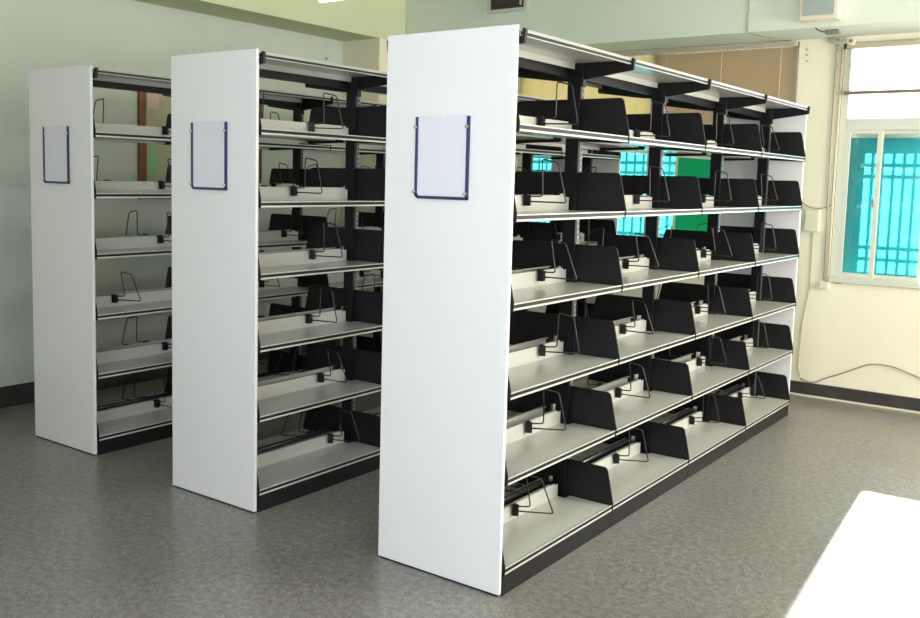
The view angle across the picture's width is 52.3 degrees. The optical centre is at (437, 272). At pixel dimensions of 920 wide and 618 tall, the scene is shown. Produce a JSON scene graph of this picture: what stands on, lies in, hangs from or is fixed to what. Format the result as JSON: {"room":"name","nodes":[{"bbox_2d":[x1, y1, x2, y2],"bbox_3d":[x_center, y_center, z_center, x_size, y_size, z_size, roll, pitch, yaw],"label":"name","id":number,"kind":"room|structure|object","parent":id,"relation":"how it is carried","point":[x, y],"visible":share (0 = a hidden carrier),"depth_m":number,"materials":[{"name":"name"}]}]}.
{"room":"library","nodes":[
{"label":"library","id":0,"kind":"room"},
{"bbox_2d":[0,0,342,386],"bbox_3d":[-2.830,-0.716,5.813,0.200,3.150,8.450,6,7,36],"label":"wall","id":1,"kind":"structure","parent":0,"point":[119,35],"depth_m":6.43,"materials":[{"name":"grey paint"}]},
{"bbox_2d":[0,338,339,407],"bbox_3d":[-3.032,0.820,5.565,0.014,0.135,7.210,6,7,36],"label":"baseboard","id":2,"kind":"structure","parent":1,"relation":"attached to","point":[24,393],"depth_m":6.55,"materials":[{"name":"paint"}]},
{"bbox_2d":[137,92,261,198],"bbox_3d":[-1.756,-0.969,7.042,0.028,0.820,1.150,6,7,36],"label":"notice board","id":3,"kind":"object","parent":1,"relation":"attached to","point":[153,109],"visible":0.3,"depth_m":6.68,"materials":[{"name":"red wood"}]},
{"bbox_2d":[133,0,405,40],"bbox_3d":[-2.697,-2.013,5.295,0.420,0.460,7.550,6,7,36],"label":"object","id":4,"kind":"structure","parent":1,"relation":"attached to","point":[340,20],"depth_m":7.41,"materials":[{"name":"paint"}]},
{"bbox_2d":[340,38,387,344],"bbox_3d":[-0.439,-0.700,8.539,0.420,2.690,0.840,6,7,36],"label":"column","id":5,"kind":"structure","parent":1,"relation":"attached to","point":[371,54],"depth_m":8.08,"materials":[{"name":"paint"}]},
{"bbox_2d":[0,345,919,617],"bbox_3d":[0.469,1.231,3.518,8.520,0.100,8.450,6,7,36],"label":"floor","id":6,"kind":"structure","parent":0,"point":[816,514],"depth_m":3.91,"materials":[{"name":"grey tile"}]},
{"bbox_2d":[29,65,386,455],"bbox_3d":[-0.970,-0.185,6.483,0.620,2.050,3.598,6,7,36],"label":"bookcase","id":7,"kind":"object","parent":6,"relation":"on","point":[67,308],"visible":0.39,"depth_m":5.17,"materials":[{"name":"white metal"}]},
{"bbox_2d":[93,98,103,122],"bbox_3d":[-1.911,-0.899,5.333,0.171,0.191,0.034,4,6,27],"label":"support","id":8,"kind":"object","parent":7,"relation":"on","point":[102,98],"visible":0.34,"depth_m":5.33,"materials":[{"name":"black metal"}]},
{"bbox_2d":[94,156,109,180],"bbox_3d":[-1.946,-0.576,5.319,0.170,0.183,0.034,2,6,11],"label":"support","id":9,"kind":"object","parent":7,"relation":"on","point":[94,156],"visible":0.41,"depth_m":5.31,"materials":[{"name":"black metal"}]},
{"bbox_2d":[111,272,140,302],"bbox_3d":[-1.744,0.082,5.253,0.170,0.179,0.034,2,6,9],"label":"support","id":10,"kind":"object","parent":7,"relation":"on","point":[115,299],"visible":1,"depth_m":5.26,"materials":[{"name":"black metal"}]},
{"bbox_2d":[122,373,145,399],"bbox_3d":[-1.836,0.694,5.648,0.170,0.183,0.034,4,6,25],"label":"support","id":11,"kind":"object","parent":7,"relation":"on","point":[134,373],"visible":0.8,"depth_m":5.64,"materials":[{"name":"black metal"}]},
{"bbox_2d":[122,316,148,344],"bbox_3d":[-1.817,0.354,5.621,0.171,0.191,0.034,3,6,12],"label":"support","id":12,"kind":"object","parent":7,"relation":"on","point":[135,316],"visible":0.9,"depth_m":5.62,"materials":[{"name":"black metal"}]},
{"bbox_2d":[125,210,148,235],"bbox_3d":[-1.793,-0.281,5.576,0.171,0.187,0.034,4,6,27],"label":"support","id":13,"kind":"object","parent":7,"relation":"on","point":[134,210],"visible":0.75,"depth_m":5.57,"materials":[{"name":"black metal"}]},
{"bbox_2d":[153,378,171,407],"bbox_3d":[-1.601,0.711,5.520,0.171,0.187,0.034,4,7,28],"label":"support","id":14,"kind":"object","parent":7,"relation":"on","point":[157,404],"visible":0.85,"depth_m":5.55,"materials":[{"name":"black metal"}]},
{"bbox_2d":[157,213,171,242],"bbox_3d":[-1.557,-0.261,5.452,0.170,0.183,0.034,4,6,23],"label":"support","id":15,"kind":"object","parent":7,"relation":"on","point":[160,239],"visible":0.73,"depth_m":5.47,"materials":[{"name":"black metal"}]},
{"bbox_2d":[158,158,171,188],"bbox_3d":[-1.537,-0.576,5.444,0.170,0.179,0.034,3,6,11],"label":"support","id":16,"kind":"object","parent":7,"relation":"on","point":[161,183],"visible":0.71,"depth_m":5.45,"materials":[{"name":"black metal"}]},
{"bbox_2d":[162,126,170,134],"bbox_3d":[-1.512,-0.897,5.435,0.171,0.187,0.034,2,6,9],"label":"support","id":17,"kind":"object","parent":7,"relation":"on","point":[165,131],"visible":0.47,"depth_m":5.45,"materials":[{"name":"black metal"}]},
{"bbox_2d":[161,342,171,349],"bbox_3d":[-1.556,0.369,5.536,0.171,0.191,0.034,4,6,27],"label":"support","id":18,"kind":"object","parent":7,"relation":"on","point":[164,344],"visible":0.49,"depth_m":5.57,"materials":[{"name":"black plastic"}]},
{"bbox_2d":[258,278,279,287],"bbox_3d":[-1.094,0.011,6.116,0.170,0.179,0.034,5,7,32],"label":"support","id":19,"kind":"object","parent":7,"relation":"on","point":[262,282],"visible":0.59,"depth_m":6.15,"materials":[{"name":"black metal"}]},
{"bbox_2d":[270,163,293,186],"bbox_3d":[-1.012,-0.633,6.143,0.170,0.179,0.034,4,6,22],"label":"support","id":20,"kind":"object","parent":7,"relation":"on","point":[272,184],"visible":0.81,"depth_m":6.15,"materials":[{"name":"black metal"}]},
{"bbox_2d":[281,210,302,236],"bbox_3d":[-0.965,-0.328,6.245,0.171,0.187,0.034,5,7,29],"label":"support","id":21,"kind":"object","parent":7,"relation":"on","point":[284,232],"visible":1,"depth_m":6.25,"materials":[{"name":"black metal"}]},
{"bbox_2d":[327,208,343,227],"bbox_3d":[-0.770,-0.392,6.952,0.170,0.183,0.034,4,6,27],"label":"support","id":22,"kind":"object","parent":7,"relation":"on","point":[333,208],"visible":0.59,"depth_m":6.94,"materials":[{"name":"black metal"}]},
{"bbox_2d":[360,268,382,276],"bbox_3d":[-0.487,-0.061,6.939,0.171,0.187,0.034,3,6,11],"label":"support","id":23,"kind":"object","parent":7,"relation":"on","point":[362,274],"visible":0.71,"depth_m":6.95,"materials":[{"name":"black metal"}]},
{"bbox_2d":[171,48,620,512],"bbox_3d":[0.035,-0.080,5.694,0.620,2.050,3.598,6,7,36],"label":"bookcase","id":24,"kind":"object","parent":6,"relation":"on","point":[219,400],"visible":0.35,"depth_m":4.41,"materials":[{"name":"white metal"}]},
{"bbox_2d":[259,90,263,118],"bbox_3d":[-0.865,-0.796,4.575,0.171,0.191,0.034,1,6,-3],"label":"support","id":25,"kind":"object","parent":24,"relation":"on","point":[261,90],"visible":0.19,"depth_m":4.57,"materials":[{"name":"black metal"}]},
{"bbox_2d":[274,346,306,374],"bbox_3d":[-0.767,0.461,4.886,0.170,0.179,0.034,2,6,4],"label":"support","id":26,"kind":"object","parent":24,"relation":"on","point":[303,370],"visible":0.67,"depth_m":4.88,"materials":[{"name":"black metal"}]},
{"bbox_2d":[281,411,312,435],"bbox_3d":[-0.745,0.792,4.961,0.170,0.179,0.034,2,6,5],"label":"support","id":27,"kind":"object","parent":24,"relation":"on","point":[309,431],"visible":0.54,"depth_m":4.96,"materials":[{"name":"black metal"}]},
{"bbox_2d":[290,157,322,195],"bbox_3d":[-0.629,-0.464,4.517,0.171,0.187,0.034,4,6,22],"label":"support","id":28,"kind":"object","parent":24,"relation":"on","point":[293,189],"visible":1,"depth_m":4.52,"materials":[{"name":"black metal"}]},
{"bbox_2d":[305,287,336,323],"bbox_3d":[-0.576,0.165,4.675,0.171,0.187,0.034,4,6,20],"label":"support","id":29,"kind":"object","parent":24,"relation":"on","point":[309,317],"visible":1,"depth_m":4.68,"materials":[{"name":"black metal"}]},
{"bbox_2d":[309,222,342,258],"bbox_3d":[-0.552,-0.161,4.670,0.171,0.191,0.034,2,6,10],"label":"support","id":30,"kind":"object","parent":24,"relation":"on","point":[312,253],"visible":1,"depth_m":4.67,"materials":[{"name":"black metal"}]},
{"bbox_2d":[309,93,343,131],"bbox_3d":[-0.545,-0.791,4.603,0.171,0.191,0.034,2,6,3],"label":"support","id":31,"kind":"object","parent":24,"relation":"on","point":[312,127],"visible":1,"depth_m":4.60,"materials":[{"name":"black metal"}]},
{"bbox_2d":[317,349,346,382],"bbox_3d":[-0.533,0.478,4.774,0.170,0.179,0.034,4,6,25],"label":"support","id":32,"kind":"object","parent":24,"relation":"on","point":[320,376],"visible":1,"depth_m":4.78,"materials":[{"name":"black metal"}]},
{"bbox_2d":[327,409,359,442],"bbox_3d":[-0.487,0.804,4.890,0.170,0.183,0.034,2,6,9],"label":"support","id":33,"kind":"object","parent":24,"relation":"on","point":[331,439],"visible":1,"depth_m":4.89,"materials":[{"name":"black metal"}]},
{"bbox_2d":[362,274,374,291],"bbox_3d":[-0.370,0.098,5.392,0.171,0.187,0.034,4,6,25],"label":"support","id":34,"kind":"object","parent":24,"relation":"on","point":[369,274],"visible":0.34,"depth_m":5.39,"materials":[{"name":"black metal"}]},
{"bbox_2d":[557,231,580,239],"bbox_3d":[0.941,-0.326,6.672,0.171,0.191,0.034,3,6,16],"label":"support","id":35,"kind":"object","parent":24,"relation":"on","point":[559,237],"visible":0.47,"depth_m":6.69,"materials":[{"name":"black metal"}]},
{"bbox_2d":[577,300,588,317],"bbox_3d":[1.048,0.295,6.913,0.171,0.191,0.034,2,6,3],"label":"support","id":36,"kind":"object","parent":24,"relation":"on","point":[577,300],"visible":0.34,"depth_m":6.91,"materials":[{"name":"black metal"}]},
{"bbox_2d":[378,24,809,596],"bbox_3d":[1.081,0.025,4.910,0.620,2.050,3.598,6,7,36],"label":"bookcase","id":37,"kind":"object","parent":6,"relation":"on","point":[464,373],"visible":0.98,"depth_m":4.02,"materials":[{"name":"white metal"}]},
{"bbox_2d":[504,483,521,491],"bbox_3d":[0.294,0.892,4.166,0.171,0.191,0.034,2,6,3],"label":"support","id":38,"kind":"object","parent":37,"relation":"on","point":[519,485],"visible":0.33,"depth_m":4.17,"materials":[{"name":"black metal"}]},
{"bbox_2d":[512,475,552,515],"bbox_3d":[0.402,0.928,3.898,0.170,0.179,0.034,2,6,6],"label":"support","id":39,"kind":"object","parent":37,"relation":"on","point":[515,512],"visible":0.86,"depth_m":3.90,"materials":[{"name":"black metal"}]},
{"bbox_2d":[524,159,565,205],"bbox_3d":[0.437,-0.364,3.765,0.171,0.191,0.034,3,6,15],"label":"support","id":40,"kind":"object","parent":37,"relation":"on","point":[527,198],"visible":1,"depth_m":3.77,"materials":[{"name":"black metal"}]},
{"bbox_2d":[526,389,566,432],"bbox_3d":[0.461,0.581,3.935,0.171,0.191,0.034,2,6,4],"label":"support","id":41,"kind":"object","parent":37,"relation":"on","point":[529,428],"visible":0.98,"depth_m":3.94,"materials":[{"name":"black metal"}]},
{"bbox_2d":[537,239,576,280],"bbox_3d":[0.503,-0.050,3.891,0.170,0.179,0.034,4,7,28],"label":"support","id":42,"kind":"object","parent":37,"relation":"on","point":[541,273],"visible":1,"depth_m":3.90,"materials":[{"name":"black metal"}]},
{"bbox_2d":[537,81,577,125],"bbox_3d":[0.491,-0.682,3.790,0.171,0.187,0.034,4,7,28],"label":"support","id":43,"kind":"object","parent":37,"relation":"on","point":[541,120],"visible":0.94,"depth_m":3.79,"materials":[{"name":"black metal"}]},
{"bbox_2d":[539,313,579,355],"bbox_3d":[0.523,0.263,3.977,0.171,0.187,0.034,2,6,3],"label":"support","id":44,"kind":"object","parent":37,"relation":"on","point":[542,348],"visible":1,"depth_m":3.98,"materials":[{"name":"black metal"}]},
{"bbox_2d":[587,375,601,388],"bbox_3d":[0.749,0.512,4.731,0.170,0.183,0.034,2,6,1],"label":"support","id":45,"kind":"object","parent":37,"relation":"on","point":[598,383],"visible":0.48,"depth_m":4.73,"materials":[{"name":"black metal"}]},
{"bbox_2d":[586,228,603,245],"bbox_3d":[0.828,-0.136,4.764,0.171,0.191,0.034,3,6,15],"label":"support","id":46,"kind":"object","parent":37,"relation":"on","point":[597,228],"visible":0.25,"depth_m":4.75,"materials":[{"name":"black metal"}]},
{"bbox_2d":[608,435,624,440],"bbox_3d":[0.926,0.825,5.030,0.170,0.183,0.034,4,6,22],"label":"support","id":47,"kind":"object","parent":37,"relation":"on","point":[622,436],"visible":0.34,"depth_m":5.01,"materials":[{"name":"black metal"}]},
{"bbox_2d":[614,427,648,463],"bbox_3d":[0.971,0.859,4.663,0.171,0.191,0.034,2,6,5],"label":"support","id":48,"kind":"object","parent":37,"relation":"on","point":[616,455],"visible":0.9,"depth_m":4.67,"materials":[{"name":"black metal"}]},
{"bbox_2d":[615,362,649,397],"bbox_3d":[0.966,0.530,4.598,0.170,0.183,0.034,4,6,25],"label":"support","id":49,"kind":"object","parent":37,"relation":"on","point":[619,390],"visible":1,"depth_m":4.61,"materials":[{"name":"black metal"}]},
{"bbox_2d":[620,299,653,333],"bbox_3d":[0.981,0.217,4.576,0.170,0.179,0.034,5,7,31],"label":"support","id":50,"kind":"object","parent":37,"relation":"on","point":[623,328],"visible":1,"depth_m":4.59,"materials":[{"name":"black metal"}]},
{"bbox_2d":[623,233,658,268],"bbox_3d":[0.997,-0.105,4.559,0.170,0.179,0.034,3,6,18],"label":"support","id":51,"kind":"object","parent":37,"relation":"on","point":[626,265],"visible":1,"depth_m":4.57,"materials":[{"name":"black metal"}]},
{"bbox_2d":[634,166,669,203],"bbox_3d":[1.062,-0.434,4.611,0.171,0.191,0.034,2,6,8],"label":"support","id":52,"kind":"object","parent":37,"relation":"on","point":[637,200],"visible":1,"depth_m":4.61,"materials":[{"name":"black metal"}]},
{"bbox_2d":[634,101,669,137],"bbox_3d":[1.053,-0.745,4.559,0.171,0.187,0.034,2,6,4],"label":"support","id":53,"kind":"object","parent":37,"relation":"on","point":[637,131],"visible":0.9,"depth_m":4.56,"materials":[{"name":"black metal"}]},
{"bbox_2d":[654,348,681,359],"bbox_3d":[1.378,0.439,5.590,0.171,0.187,0.034,3,6,16],"label":"support","id":54,"kind":"object","parent":37,"relation":"on","point":[679,355],"visible":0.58,"depth_m":5.58,"materials":[{"name":"black metal"}]},
{"bbox_2d":[668,407,685,411],"bbox_3d":[1.428,0.768,5.700,0.171,0.187,0.034,3,6,13],"label":"support","id":55,"kind":"object","parent":37,"relation":"on","point":[681,408],"visible":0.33,"depth_m":5.69,"materials":[{"name":"black metal"}]},
{"bbox_2d":[689,393,719,424],"bbox_3d":[1.567,0.793,5.464,0.171,0.191,0.034,2,6,5],"label":"support","id":56,"kind":"object","parent":37,"relation":"on","point":[692,418],"visible":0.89,"depth_m":5.47,"materials":[{"name":"black metal"}]},
{"bbox_2d":[695,283,725,313],"bbox_3d":[1.571,0.150,5.369,0.170,0.183,0.034,5,7,31],"label":"support","id":57,"kind":"object","parent":37,"relation":"on","point":[698,310],"visible":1,"depth_m":5.38,"materials":[{"name":"black metal"}]},
{"bbox_2d":[697,335,726,365],"bbox_3d":[1.617,0.457,5.489,0.170,0.183,0.034,2,6,4],"label":"support","id":58,"kind":"object","parent":37,"relation":"on","point":[699,360],"visible":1,"depth_m":5.49,"materials":[{"name":"black metal"}]},
{"bbox_2d":[701,170,730,202],"bbox_3d":[1.582,-0.488,5.297,0.171,0.187,0.034,5,7,30],"label":"support","id":59,"kind":"object","parent":37,"relation":"on","point":[703,197],"visible":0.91,"depth_m":5.30,"materials":[{"name":"black metal"}]},
{"bbox_2d":[702,227,731,257],"bbox_3d":[1.617,-0.174,5.392,0.170,0.179,0.034,3,6,17],"label":"support","id":60,"kind":"object","parent":37,"relation":"on","point":[704,252],"visible":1,"depth_m":5.40,"materials":[{"name":"black metal"}]},
{"bbox_2d":[705,113,733,144],"bbox_3d":[1.585,-0.805,5.264,0.171,0.191,0.034,3,6,17],"label":"support","id":61,"kind":"object","parent":37,"relation":"on","point":[717,113],"visible":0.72,"depth_m":5.26,"materials":[{"name":"black metal"}]},
{"bbox_2d":[738,373,764,398],"bbox_3d":[2.065,0.744,6.128,0.170,0.179,0.034,3,6,12],"label":"support","id":62,"kind":"object","parent":37,"relation":"on","point":[740,394],"visible":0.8,"depth_m":6.13,"materials":[{"name":"black metal"}]},
{"bbox_2d":[742,320,768,347],"bbox_3d":[2.072,0.404,6.087,0.171,0.191,0.034,3,6,18],"label":"support","id":63,"kind":"object","parent":37,"relation":"on","point":[754,320],"visible":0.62,"depth_m":6.08,"materials":[{"name":"black metal"}]},
{"bbox_2d":[749,273,771,299],"bbox_3d":[2.086,0.091,6.064,0.171,0.187,0.034,3,6,18],"label":"support","id":64,"kind":"object","parent":37,"relation":"on","point":[758,273],"visible":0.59,"depth_m":6.06,"materials":[{"name":"black metal"}]},
{"bbox_2d":[754,223,775,249],"bbox_3d":[2.104,-0.232,6.045,0.171,0.187,0.034,4,6,20],"label":"support","id":65,"kind":"object","parent":37,"relation":"on","point":[762,223],"visible":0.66,"depth_m":6.04,"materials":[{"name":"black metal"}]},
{"bbox_2d":[758,174,777,200],"bbox_3d":[2.092,-0.543,5.986,0.170,0.183,0.034,4,6,23],"label":"support","id":66,"kind":"object","parent":37,"relation":"on","point":[761,174],"visible":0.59,"depth_m":5.98,"materials":[{"name":"black metal"}]},
{"bbox_2d":[761,124,779,150],"bbox_3d":[2.091,-0.855,5.945,0.170,0.179,0.034,3,6,17],"label":"support","id":67,"kind":"object","parent":37,"relation":"on","point":[762,124],"visible":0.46,"depth_m":5.94,"materials":[{"name":"black metal"}]},
{"bbox_2d":[515,32,919,397],"bbox_3d":[3.047,-0.650,6.598,8.320,3.150,0.200,6,7,36],"label":"wall","id":68,"kind":"structure","parent":0,"point":[846,326],"depth_m":6.67,"materials":[{"name":"paint"}]},
{"bbox_2d":[487,0,527,13],"bbox_3d":[0.567,-2.230,7.551,0.380,0.240,0.022,6,7,36],"label":"air vent","id":69,"kind":"object","parent":68,"relation":"attached to","point":[493,6],"visible":1,"depth_m":7.56,"materials":[{"name":"grey"}]},
{"bbox_2d":[517,42,799,247],"bbox_3d":[1.658,-0.958,7.519,2.352,1.610,0.100,6,7,36],"label":"window","id":70,"kind":"structure","parent":68,"relation":"in","point":[631,163],"depth_m":7.44,"materials":[{"name":"grey"}]},
{"bbox_2d":[519,51,653,113],"bbox_3d":[1.206,-1.502,7.747,1.231,0.585,0.033,6,7,36],"label":"blind","id":71,"kind":"object","parent":70,"relation":"attached to","point":[546,89],"visible":0.18,"depth_m":7.72,"materials":[{"name":"beige fabric"}]},
{"bbox_2d":[654,42,797,124],"bbox_3d":[2.141,-1.410,7.059,1.091,0.585,0.033,6,7,36],"label":"blind","id":72,"kind":"object","parent":70,"relation":"attached to","point":[771,72],"visible":0.44,"depth_m":6.96,"materials":[{"name":"beige fabric"}]},
{"bbox_2d":[405,0,919,51],"bbox_3d":[2.959,-1.896,6.124,7.700,0.580,0.500,6,7,36],"label":"beam","id":73,"kind":"structure","parent":68,"relation":"attached to","point":[605,25],"depth_m":6.85,"materials":[{"name":"grey paint"}]},
{"bbox_2d":[747,0,749,31],"bbox_3d":[2.142,-1.947,6.408,0.009,0.575,0.009,-2,7,-31],"label":"conduit","id":74,"kind":"object","parent":68,"relation":"attached to","point":[748,0],"visible":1,"depth_m":6.42,"materials":[{"name":"beige"}]},
{"bbox_2d":[748,33,789,40],"bbox_3d":[2.338,-1.664,6.604,0.509,0.005,0.026,-3,7,-36],"label":"cable","id":75,"kind":"object","parent":68,"relation":"attached to","point":[748,33],"visible":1,"depth_m":6.61,"materials":[{"name":"beige plastic"}]},
{"bbox_2d":[797,234,812,375],"bbox_3d":[2.679,0.233,6.812,0.053,1.066,0.006,6,7,36],"label":"cable","id":76,"kind":"object","parent":68,"relation":"attached to","point":[812,234],"visible":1,"depth_m":6.80,"materials":[{"name":"beige plastic"}]},
{"bbox_2d":[804,209,820,231],"bbox_3d":[2.698,-0.377,6.727,0.100,0.155,0.045,6,7,36],"label":"switch box","id":77,"kind":"object","parent":68,"relation":"attached to","point":[812,217],"visible":1,"depth_m":6.71,"materials":[{"name":"beige plastic"}]},
{"bbox_2d":[799,0,841,22],"bbox_3d":[2.501,-1.798,6.094,0.244,0.300,0.106,6,7,36],"label":"loudspeaker","id":78,"kind":"object","parent":68,"relation":"attached to","point":[809,10],"visible":1,"depth_m":6.06,"materials":[{"name":"beige plastic"}]},
{"bbox_2d":[817,281,829,288],"bbox_3d":[2.772,0.086,6.716,0.075,0.050,0.035,6,7,36],"label":"junction box","id":79,"kind":"object","parent":68,"relation":"attached to","point":[822,284],"visible":1,"depth_m":6.70,"materials":[{"name":"beige plastic"}]},
{"bbox_2d":[815,27,840,34],"bbox_3d":[2.598,-1.610,6.213,0.200,0.032,0.094,-4,8,-42],"label":"bracket","id":80,"kind":"object","parent":68,"relation":"attached to","point":[829,31],"visible":1,"depth_m":6.23,"materials":[{"name":"grey"}]},
{"bbox_2d":[823,39,838,279],"bbox_3d":[2.793,-0.795,6.635,0.032,1.700,0.016,6,7,36],"label":"conduit","id":81,"kind":"object","parent":68,"relation":"attached to","point":[837,46],"visible":1,"depth_m":6.63,"materials":[{"name":"beige plastic"}]},
{"bbox_2d":[827,47,842,281],"bbox_3d":[2.815,-0.748,6.623,0.020,1.670,0.014,6,7,36],"label":"conduit","id":82,"kind":"object","parent":68,"relation":"attached to","point":[841,60],"visible":1,"depth_m":6.62,"materials":[{"name":"beige plastic"}]},
{"bbox_2d":[828,37,856,44],"bbox_3d":[2.816,-1.613,6.513,0.186,0.064,0.072,6,7,36],"label":"pipe fitting","id":83,"kind":"object","parent":68,"relation":"attached to","point":[851,41],"visible":1,"depth_m":6.49,"materials":[{"name":"beige plastic"}]},
{"bbox_2d":[790,380,919,411],"bbox_3d":[3.034,0.883,6.600,7.700,0.100,0.014,6,7,36],"label":"baseboard","id":84,"kind":"structure","parent":68,"relation":"attached to","point":[854,395],"depth_m":6.64,"materials":[{"name":"paint"}]},
{"bbox_2d":[790,392,919,413],"bbox_3d":[3.031,0.927,6.601,7.700,0.012,0.022,6,7,36],"label":"trim","id":85,"kind":"structure","parent":68,"relation":"attached to","point":[790,392],"depth_m":6.63,"materials":[{"name":"beige plastic"}]},
{"bbox_2d":[800,364,919,382],"bbox_3d":[3.352,0.761,6.350,1.714,0.203,0.012,6,7,36],"label":"cable","id":86,"kind":"object","parent":68,"relation":"attached to","point":[866,364],"visible":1,"depth_m":6.61,"materials":[{"name":"beige plastic"}]},
{"bbox_2d":[829,38,919,288],"bbox_3d":[3.755,-0.685,5.981,2.260,1.680,0.100,6,7,36],"label":"window","id":87,"kind":"structure","parent":68,"relation":"in","point":[876,234],"depth_m":6.52,"materials":[{"name":"grey"}]},
{"bbox_2d":[844,40,919,94],"bbox_3d":[3.729,-1.332,5.884,2.190,0.345,0.033,6,7,36],"label":"blind","id":88,"kind":"object","parent":87,"relation":"attached to","point":[908,42],"visible":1,"depth_m":6.38,"materials":[{"name":"beige"}]},
{"bbox_2d":[851,134,919,137],"bbox_3d":[3.152,-0.507,6.607,0.540,1.070,0.020,6,7,36],"label":"window frame","id":89,"kind":"structure","parent":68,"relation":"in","point":[852,135],"depth_m":6.55,"materials":[{"name":"grey metal"}]},
{"bbox_2d":[854,46,919,58],"bbox_3d":[3.485,-1.809,7.189,8.500,0.120,1.420,6,7,36],"label":"sunshade","id":90,"kind":"object","parent":68,"relation":"attached to","point":[906,51],"visible":0.11,"depth_m":7.58,"materials":[{"name":"fabric"}]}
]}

